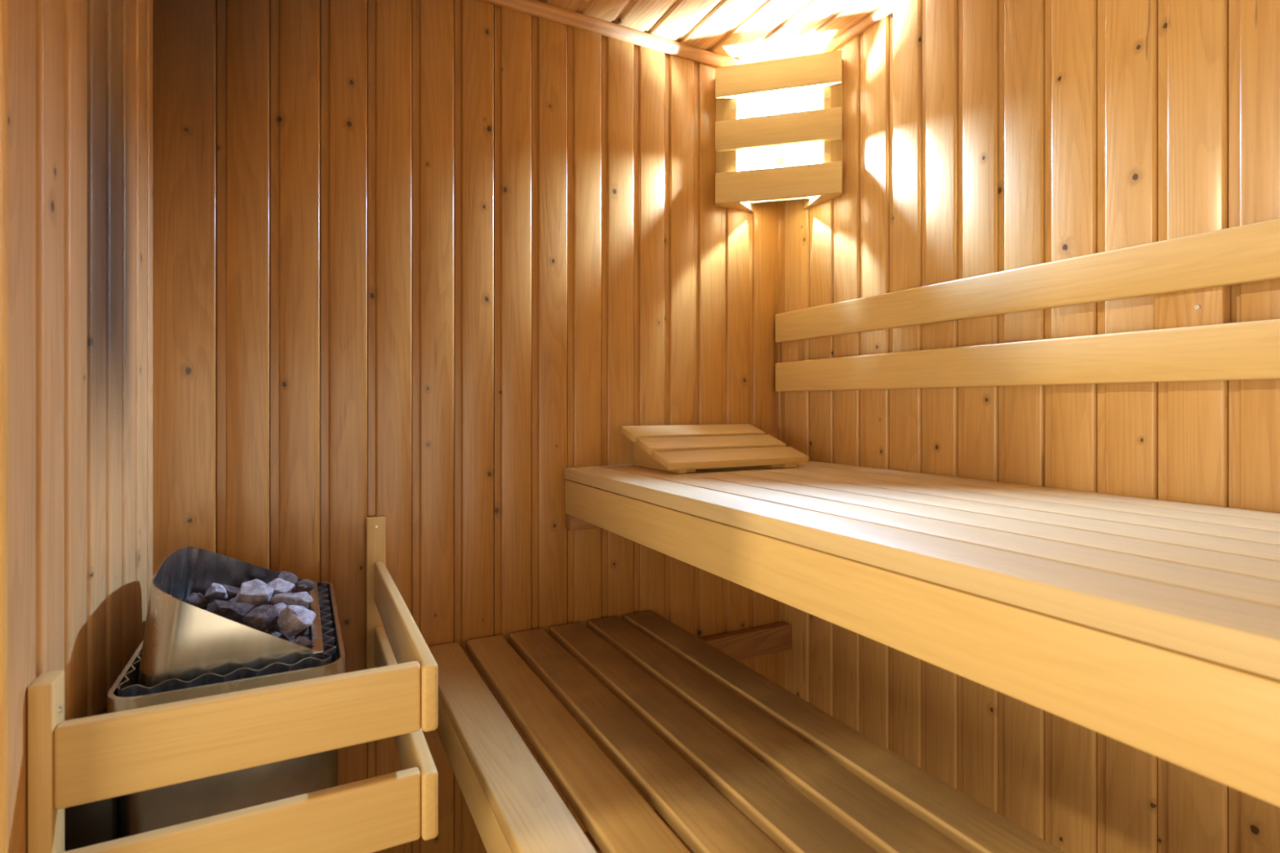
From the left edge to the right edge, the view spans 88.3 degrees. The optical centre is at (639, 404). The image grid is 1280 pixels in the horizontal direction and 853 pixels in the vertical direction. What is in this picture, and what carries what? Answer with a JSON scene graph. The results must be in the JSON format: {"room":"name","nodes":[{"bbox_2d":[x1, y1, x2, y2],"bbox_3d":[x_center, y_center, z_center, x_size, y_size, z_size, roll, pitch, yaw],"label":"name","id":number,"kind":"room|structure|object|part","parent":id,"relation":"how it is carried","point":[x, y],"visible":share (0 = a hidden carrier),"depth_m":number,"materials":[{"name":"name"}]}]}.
{"room":"spa","nodes":[
{"label":"spa","id":0,"kind":"room"},
{"bbox_2d":[8,0,152,852],"bbox_3d":[-0.878,0.060,1.024,0.070,2.260,0.775,0,0,-27],"label":"wall","id":1,"kind":"structure","parent":0,"point":[80,72],"depth_m":0.92,"materials":[{"name":"brown wood"}]},
{"bbox_2d":[0,0,8,852],"bbox_3d":[-0.704,0.060,0.667,0.092,2.260,0.020,0,0,-27],"label":"trim","id":2,"kind":"structure","parent":1,"relation":"attached to","point":[3,3],"depth_m":0.69,"materials":[{"name":"brown wood"}]},
{"bbox_2d":[65,546,345,851],"bbox_3d":[-0.721,0.563,1.170,0.337,0.613,0.540,0,0,-27],"label":"stove","id":3,"kind":"object","parent":1,"relation":"attached to","point":[186,651],"visible":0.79,"depth_m":0.96,"materials":[{"name":"metal"}]},
{"bbox_2d":[197,592,308,642],"bbox_3d":[-0.708,0.406,1.179,0.205,0.079,0.425,0,0,-27],"label":"gravel","id":4,"kind":"object","parent":3,"relation":"on","point":[274,630],"visible":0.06,"depth_m":1.19,"materials":[{"name":"grey stone"}]},
{"bbox_2d":[184,592,209,609],"bbox_3d":[-0.810,0.362,1.203,0.043,0.035,0.044,0,0,-37],"label":"stone","id":5,"kind":"object","parent":4,"relation":"on","point":[195,599],"visible":0.55,"depth_m":1.19,"materials":[{"name":"grey stone"}]},
{"bbox_2d":[203,582,227,599],"bbox_3d":[-0.784,0.347,1.217,0.037,0.034,0.042,0,0,-25],"label":"stone","id":6,"kind":"object","parent":4,"relation":"on","point":[216,591],"visible":0.98,"depth_m":1.21,"materials":[{"name":"grey stone"}]},
{"bbox_2d":[204,582,239,602],"bbox_3d":[-0.803,0.362,1.269,0.070,0.036,0.044,0,0,-19],"label":"stone","id":7,"kind":"object","parent":4,"relation":"on","point":[232,592],"visible":0.43,"depth_m":1.26,"materials":[{"name":"grey stone"}]},
{"bbox_2d":[206,600,254,621],"bbox_3d":[-0.705,0.354,1.123,0.066,0.046,0.052,0,0,6],"label":"stone","id":8,"kind":"object","parent":4,"relation":"on","point":[233,611],"visible":0.78,"depth_m":1.11,"materials":[{"name":"grey stone"}]},
{"bbox_2d":[233,578,273,610],"bbox_3d":[-0.704,0.347,1.198,0.052,0.056,0.061,0,0,38],"label":"stone","id":9,"kind":"object","parent":4,"relation":"on","point":[256,593],"visible":0.77,"depth_m":1.19,"materials":[{"name":"grey stone"}]},
{"bbox_2d":[241,604,279,631],"bbox_3d":[-0.640,0.362,1.113,0.059,0.039,0.050,0,0,-42],"label":"stone","id":10,"kind":"object","parent":4,"relation":"on","point":[263,617],"visible":0.95,"depth_m":1.10,"materials":[{"name":"grey stone"}]},
{"bbox_2d":[273,602,286,624],"bbox_3d":[-0.635,0.368,1.158,0.043,0.034,0.037,0,0,13],"label":"stone","id":11,"kind":"object","parent":4,"relation":"on","point":[281,606],"visible":0.2,"depth_m":1.16,"materials":[{"name":"grey stone"}]},
{"bbox_2d":[266,578,294,598],"bbox_3d":[-0.689,0.355,1.258,0.055,0.044,0.046,0,0,28],"label":"stone","id":12,"kind":"object","parent":4,"relation":"on","point":[279,585],"visible":0.65,"depth_m":1.25,"materials":[{"name":"grey stone"}]},
{"bbox_2d":[276,571,297,588],"bbox_3d":[-0.719,0.358,1.333,0.035,0.039,0.057,0,0,23],"label":"stone","id":13,"kind":"object","parent":4,"relation":"on","point":[291,577],"visible":0.47,"depth_m":1.34,"materials":[{"name":"grey stone"}]},
{"bbox_2d":[270,591,313,605],"bbox_3d":[-0.641,0.358,1.212,0.073,0.028,0.041,0,0,-7],"label":"stone","id":14,"kind":"object","parent":4,"relation":"on","point":[302,597],"visible":0.83,"depth_m":1.20,"materials":[{"name":"grey stone"}]},
{"bbox_2d":[276,604,315,637],"bbox_3d":[-0.579,0.367,1.117,0.058,0.049,0.051,0,0,-42],"label":"stone","id":15,"kind":"object","parent":4,"relation":"on","point":[292,620],"visible":1,"depth_m":1.11,"materials":[{"name":"grey stone"}]},
{"bbox_2d":[297,603,309,608],"bbox_3d":[-0.643,0.381,1.249,0.027,0.029,0.037,0,0,-18],"label":"stone","id":16,"kind":"object","parent":4,"relation":"on","point":[306,606],"visible":0.11,"depth_m":1.24,"materials":[{"name":"grey stone"}]},
{"bbox_2d":[293,636,314,649],"bbox_3d":[-0.546,0.387,1.062,0.042,0.025,0.029,0,0,-27],"label":"stone","id":17,"kind":"object","parent":4,"relation":"on","point":[301,641],"visible":0.62,"depth_m":1.06,"materials":[{"name":"grey stone"}]},
{"bbox_2d":[294,578,314,592],"bbox_3d":[-0.667,0.363,1.304,0.035,0.033,0.035,0,0,31],"label":"stone","id":18,"kind":"object","parent":4,"relation":"on","point":[307,585],"visible":0.78,"depth_m":1.30,"materials":[{"name":"grey stone"}]},
{"bbox_2d":[27,515,437,852],"bbox_3d":[-0.654,0.515,1.166,0.456,0.490,0.727,0,0,-27],"label":"guard rail","id":19,"kind":"object","parent":1,"relation":"attached to","point":[73,762],"visible":1,"depth_m":0.86,"materials":[{"name":"beige wood"}]},
{"bbox_3d":[-0.694,0.540,0.771,0.022,0.440,0.047,0,0,-27],"label":"post","id":20,"kind":"part","parent":19,"relation":"part of","materials":[{"name":"beige wood"}]},
{"bbox_3d":[-0.498,0.420,0.858,0.406,0.096,0.022,0,0,-27],"label":"rail","id":21,"kind":"part","parent":19,"relation":"part of","materials":[{"name":"beige wood"}]},
{"bbox_3d":[-0.498,0.575,0.858,0.406,0.097,0.022,0,0,-27],"label":"rail","id":22,"kind":"part","parent":19,"relation":"part of","materials":[{"name":"beige wood"}]},
{"bbox_3d":[-0.630,0.515,1.573,0.042,0.490,0.023,0,0,-27],"label":"post","id":23,"kind":"part","parent":19,"relation":"part of","materials":[{"name":"beige wood"}]},
{"bbox_3d":[-0.459,0.575,1.252,0.022,0.097,0.704,0,0,-27],"label":"rail","id":24,"kind":"part","parent":19,"relation":"part of","materials":[{"name":"beige wood"}]},
{"bbox_3d":[-0.459,0.420,1.252,0.022,0.096,0.704,0,0,-27],"label":"rail","id":25,"kind":"part","parent":19,"relation":"part of","materials":[{"name":"beige wood"}]},
{"bbox_2d":[152,0,784,852],"bbox_3d":[-0.287,0.060,1.792,1.683,2.260,0.050,0,0,-27],"label":"wall","id":26,"kind":"structure","parent":0,"point":[418,265],"depth_m":1.65,"materials":[{"name":"brown wood"}]},
{"bbox_2d":[565,513,600,530],"bbox_3d":[0.141,0.320,1.963,0.759,0.042,0.034,0,0,-27],"label":"bearer","id":27,"kind":"object","parent":26,"relation":"attached to","point":[572,523],"visible":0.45,"depth_m":1.79,"materials":[{"name":"brown wood"}]},
{"bbox_2d":[478,0,749,67],"bbox_3d":[-0.271,-1.055,1.759,1.681,0.030,0.024,0,0,-27],"label":"trim","id":28,"kind":"structure","parent":26,"relation":"attached to","point":[533,7],"depth_m":1.85,"materials":[{"name":"brown wood"}]},
{"bbox_2d":[488,621,791,711],"bbox_3d":[0.020,0.748,1.900,1.033,0.080,0.037,0,0,-27],"label":"bearer","id":29,"kind":"object","parent":26,"relation":"attached to","point":[754,642],"visible":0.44,"depth_m":2.05,"materials":[{"name":"brown wood"}]},
{"bbox_2d":[427,610,1064,852],"bbox_3d":[0.179,0.654,0.930,0.650,0.112,1.890,0,0,-27],"label":"bench","id":30,"kind":"object","parent":26,"relation":"attached to","point":[726,758],"visible":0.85,"depth_m":1.11,"materials":[{"name":"brown wood"}]},
{"bbox_3d":[-0.191,0.650,1.670,0.619,0.046,0.045,0,0,-27],"label":"cross rail","id":31,"kind":"part","parent":30,"relation":"part of","materials":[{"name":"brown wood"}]},
{"bbox_3d":[0.130,0.650,1.048,0.619,0.046,0.045,0,0,-27],"label":"cross rail","id":32,"kind":"part","parent":30,"relation":"part of","materials":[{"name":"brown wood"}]},
{"bbox_2d":[715,49,843,212],"bbox_3d":[0.422,-0.806,2.007,0.375,0.405,0.172,0,0,16],"label":"lampshade","id":33,"kind":"object","parent":26,"relation":"attached to","point":[736,185],"visible":1,"depth_m":1.93,"materials":[{"name":"beige wood"}]},
{"bbox_2d":[750,88,809,203],"bbox_3d":[0.429,-0.825,2.001,0.200,0.390,0.091,0,0,16],"label":"wall lamp","id":34,"kind":"object","parent":26,"relation":"attached to","point":[797,100],"visible":0.44,"depth_m":2.04,"materials":[{"name":"white glass"}]},
{"bbox_3d":[0.426,-0.787,1.988,0.036,0.041,0.036,0,0,-27],"label":"bulb","id":35,"kind":"part","parent":34,"relation":"part of","materials":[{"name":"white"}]},
{"bbox_2d":[536,0,888,62],"bbox_3d":[0.178,-1.085,0.876,1.773,0.030,2.095,0,0,-27],"label":"ceiling","id":36,"kind":"structure","parent":0,"point":[751,31],"depth_m":1.83,"materials":[{"name":"brown wood"}]},
{"bbox_2d":[784,0,1279,852],"bbox_3d":[0.964,0.060,1.255,0.050,2.260,2.050,0,0,-27],"label":"wall","id":37,"kind":"structure","parent":0,"point":[980,137],"depth_m":1.41,"materials":[{"name":"brown wood"}]},
{"bbox_2d":[810,0,910,54],"bbox_3d":[0.938,-1.059,1.227,0.022,0.022,2.024,0,0,-27],"label":"trim","id":38,"kind":"structure","parent":37,"relation":"attached to","point":[891,6],"depth_m":1.83,"materials":[{"name":"brown wood"}]},
{"bbox_2d":[564,460,1279,807],"bbox_3d":[0.567,0.235,1.133,0.766,0.125,1.896,0,0,-27],"label":"bench","id":39,"kind":"object","parent":37,"relation":"attached to","point":[1152,626],"visible":0.85,"depth_m":0.77,"materials":[{"name":"brown wood"}]},
{"bbox_2d":[621,423,808,473],"bbox_3d":[0.206,0.117,1.835,0.445,0.111,0.276,0,0,-27],"label":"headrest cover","id":40,"kind":"object","parent":39,"relation":"on","point":[678,449],"visible":1,"depth_m":1.79,"materials":[{"name":"beige wood"}]},
{"bbox_2d":[775,217,1279,391],"bbox_3d":[0.887,-0.166,1.293,0.050,0.251,1.888,0,0,-27],"label":"backrest","id":41,"kind":"object","parent":37,"relation":"attached to","point":[1190,277],"visible":1,"depth_m":1.29,"materials":[{"name":"brown wood"}]},
{"bbox_3d":[0.875,-0.087,1.287,0.023,0.094,1.888,0,0,-27],"label":"rail","id":42,"kind":"part","parent":41,"relation":"part of","materials":[{"name":"beige wood"}]}
]}

